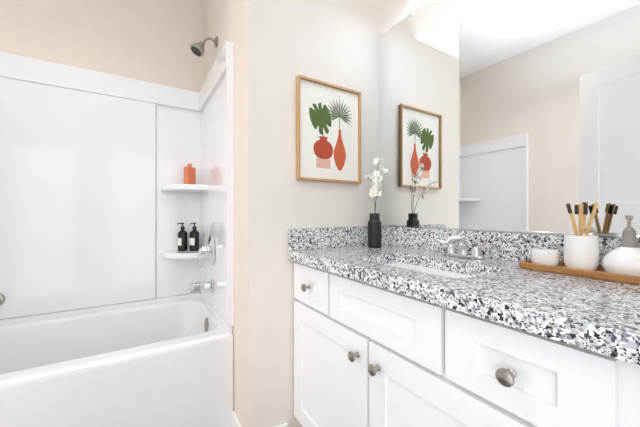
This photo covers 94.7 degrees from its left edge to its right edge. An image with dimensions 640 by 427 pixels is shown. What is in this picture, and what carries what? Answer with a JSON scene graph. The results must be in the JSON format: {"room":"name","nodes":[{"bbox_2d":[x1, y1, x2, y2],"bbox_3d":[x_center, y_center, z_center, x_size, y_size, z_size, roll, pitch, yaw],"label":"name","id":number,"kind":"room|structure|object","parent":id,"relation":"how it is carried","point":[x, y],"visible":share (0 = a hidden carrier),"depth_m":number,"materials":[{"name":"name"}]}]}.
{"room":"bathroom","nodes":[
{"label":"bathroom","id":0,"kind":"room"},
{"bbox_2d":[0,0,203,91],"bbox_3d":[-1.505,-0.307,1.647,1.604,2.700,0.100,0,0,-32],"label":"wall","id":1,"kind":"structure","parent":0,"point":[151,41],"depth_m":1.76,"materials":[{"name":"paint"}]},
{"bbox_2d":[0,41,233,326],"bbox_3d":[-1.241,-0.139,1.320,1.503,1.350,0.734,0,0,-32],"label":"shower surround","id":2,"kind":"object","parent":1,"relation":"attached to","point":[100,200],"visible":0.98,"depth_m":1.66,"materials":[{"name":"white plastic"}]},
{"bbox_2d":[0,293,4,304],"bbox_3d":[-1.680,0.431,1.398,0.247,0.074,0.070,0,0,-32],"label":"grab bar","id":3,"kind":"object","parent":2,"relation":"attached to","point":[2,298],"visible":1,"depth_m":1.48,"materials":[{"name":"silver metal"}]},
{"bbox_2d":[177,223,187,250],"bbox_3d":[-0.876,0.147,1.875,0.062,0.178,0.057,0,0,-32],"label":"bottle","id":4,"kind":"object","parent":2,"relation":"on","point":[182,239],"visible":1,"depth_m":1.85,"materials":[{"name":"black plastic"}]},
{"bbox_2d":[184,163,195,183],"bbox_3d":[-0.835,-0.247,1.889,0.038,0.144,0.072,0,0,23],"label":"bottle","id":5,"kind":"object","parent":2,"relation":"on","point":[189,174],"visible":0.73,"depth_m":1.87,"materials":[{"name":"orange plastic"}]},
{"bbox_2d":[190,223,198,250],"bbox_3d":[-0.803,0.147,1.885,0.058,0.178,0.057,0,0,-32],"label":"bottle","id":6,"kind":"object","parent":2,"relation":"on","point":[194,239],"visible":1,"depth_m":1.86,"materials":[{"name":"black plastic"}]},
{"bbox_2d":[189,279,213,293],"bbox_3d":[-0.668,0.410,1.659,0.122,0.084,0.074,0,0,-32],"label":"tub spout","id":7,"kind":"object","parent":2,"relation":"attached to","point":[196,287],"visible":1,"depth_m":1.64,"materials":[{"name":"silver metal"}]},
{"bbox_2d":[198,234,214,268],"bbox_3d":[-0.656,0.217,1.684,0.075,0.194,0.176,0,0,-32],"label":"shower valve","id":8,"kind":"object","parent":2,"relation":"attached to","point":[209,249],"visible":0.98,"depth_m":1.66,"materials":[{"name":"silver metal"}]},
{"bbox_2d":[204,0,379,426],"bbox_3d":[-0.218,-0.307,1.900,0.846,2.700,1.040,0,0,-32],"label":"wall","id":9,"kind":"structure","parent":0,"point":[280,46],"depth_m":1.33,"materials":[{"name":"paint"}]},
{"bbox_2d":[190,36,217,56],"bbox_3d":[-0.655,-0.954,1.663,0.144,0.139,0.078,0,0,-32],"label":"shower head","id":10,"kind":"object","parent":9,"relation":"attached to","point":[197,48],"visible":1,"depth_m":1.65},
{"bbox_2d":[232,411,241,426],"bbox_3d":[-0.360,0.991,1.317,0.014,0.105,0.203,0,0,-32],"label":"baseboard","id":11,"kind":"structure","parent":9,"relation":"attached to","point":[236,422],"depth_m":1.36,"materials":[{"name":"white paint"}]},
{"bbox_2d":[276,422,287,426],"bbox_3d":[-0.227,0.991,1.272,0.192,0.105,0.014,0,0,-32],"label":"baseboard","id":12,"kind":"structure","parent":9,"relation":"attached to","point":[284,424],"depth_m":1.31,"materials":[{"name":"white paint"}]},
{"bbox_2d":[296,74,360,183],"bbox_3d":[0.051,-0.392,1.439,0.368,0.474,0.024,0,0,-32],"label":"framed artwork","id":13,"kind":"object","parent":9,"relation":"attached to","point":[328,132],"visible":1,"depth_m":1.43,"materials":[{"name":"white paper"}]},
{"bbox_2d":[380,0,607,237],"bbox_3d":[0.733,-0.307,1.086,0.100,2.700,1.350,0,0,-32],"label":"wall","id":14,"kind":"structure","parent":0,"point":[393,13],"depth_m":1.54,"materials":[{"name":"paint"}]},
{"bbox_2d":[380,0,639,238],"bbox_3d":[0.621,-0.456,1.161,0.007,1.049,1.096,0,0,-32],"label":"mirror","id":15,"kind":"object","parent":14,"relation":"attached to","point":[516,116],"visible":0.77,"depth_m":1.05,"materials":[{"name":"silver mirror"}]},
{"bbox_3d":[-0.538,1.093,0.902,2.450,0.100,2.390,0,0,-32],"label":"floor","id":16,"kind":"structure","parent":0,"visible":0},
{"bbox_2d":[0,292,233,426],"bbox_3d":[-1.241,0.789,1.320,1.503,0.505,0.735,0,0,-32],"label":"bathtub","id":17,"kind":"object","parent":16,"relation":"on","point":[163,362],"visible":0.94,"depth_m":1.32,"materials":[{"name":"white plastic"}]},
{"bbox_2d":[288,226,639,426],"bbox_3d":[0.388,0.555,0.999,0.570,0.973,1.121,0,0,-32],"label":"bathroom vanity","id":18,"kind":"object","parent":16,"relation":"on","point":[411,327],"visible":1,"depth_m":0.74,"materials":[{"name":"white wood"}]},
{"bbox_2d":[365,158,389,247],"bbox_3d":[0.262,-0.050,1.424,0.174,0.433,0.112,0,0,-32],"label":"vase","id":19,"kind":"object","parent":18,"relation":"on","point":[374,231],"visible":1,"depth_m":1.43,"materials":[{"name":"black ceramic"}]},
{"bbox_2d":[435,235,494,259],"bbox_3d":[0.509,0.123,1.104,0.149,0.086,0.236,0,0,-32],"label":"faucet","id":20,"kind":"object","parent":18,"relation":"on","point":[451,253],"depth_m":1.10,"materials":[{"name":"silver metal"}]},
{"bbox_2d":[519,260,639,284],"bbox_3d":[0.732,0.156,0.802,0.123,0.020,0.300,0,0,-32],"label":"bamboo tray","id":21,"kind":"object","parent":18,"relation":"on","point":[600,273],"visible":0.65,"depth_m":0.78,"materials":[{"name":"brown wood"}]},
{"bbox_2d":[530,249,559,265],"bbox_3d":[0.677,0.134,0.889,0.070,0.046,0.070,0,0,-32],"label":"ceramic cup","id":22,"kind":"object","parent":21,"relation":"on","point":[545,256],"visible":0.94,"depth_m":0.86,"materials":[{"name":"white ceramic"}]},
{"bbox_2d":[563,201,598,270],"bbox_3d":[0.724,0.062,0.819,0.083,0.190,0.075,0,0,-32],"label":"toothbrush holder","id":23,"kind":"object","parent":21,"relation":"on","point":[581,249],"visible":0.96,"depth_m":0.80,"materials":[{"name":"white ceramic"}]},
{"bbox_2d":[602,216,639,275],"bbox_3d":[0.779,0.081,0.742,0.099,0.151,0.099,0,0,-32],"label":"soap dispenser","id":24,"kind":"object","parent":21,"relation":"on","point":[624,258],"visible":0.96,"depth_m":0.73,"materials":[{"name":"white ceramic"}]}
]}

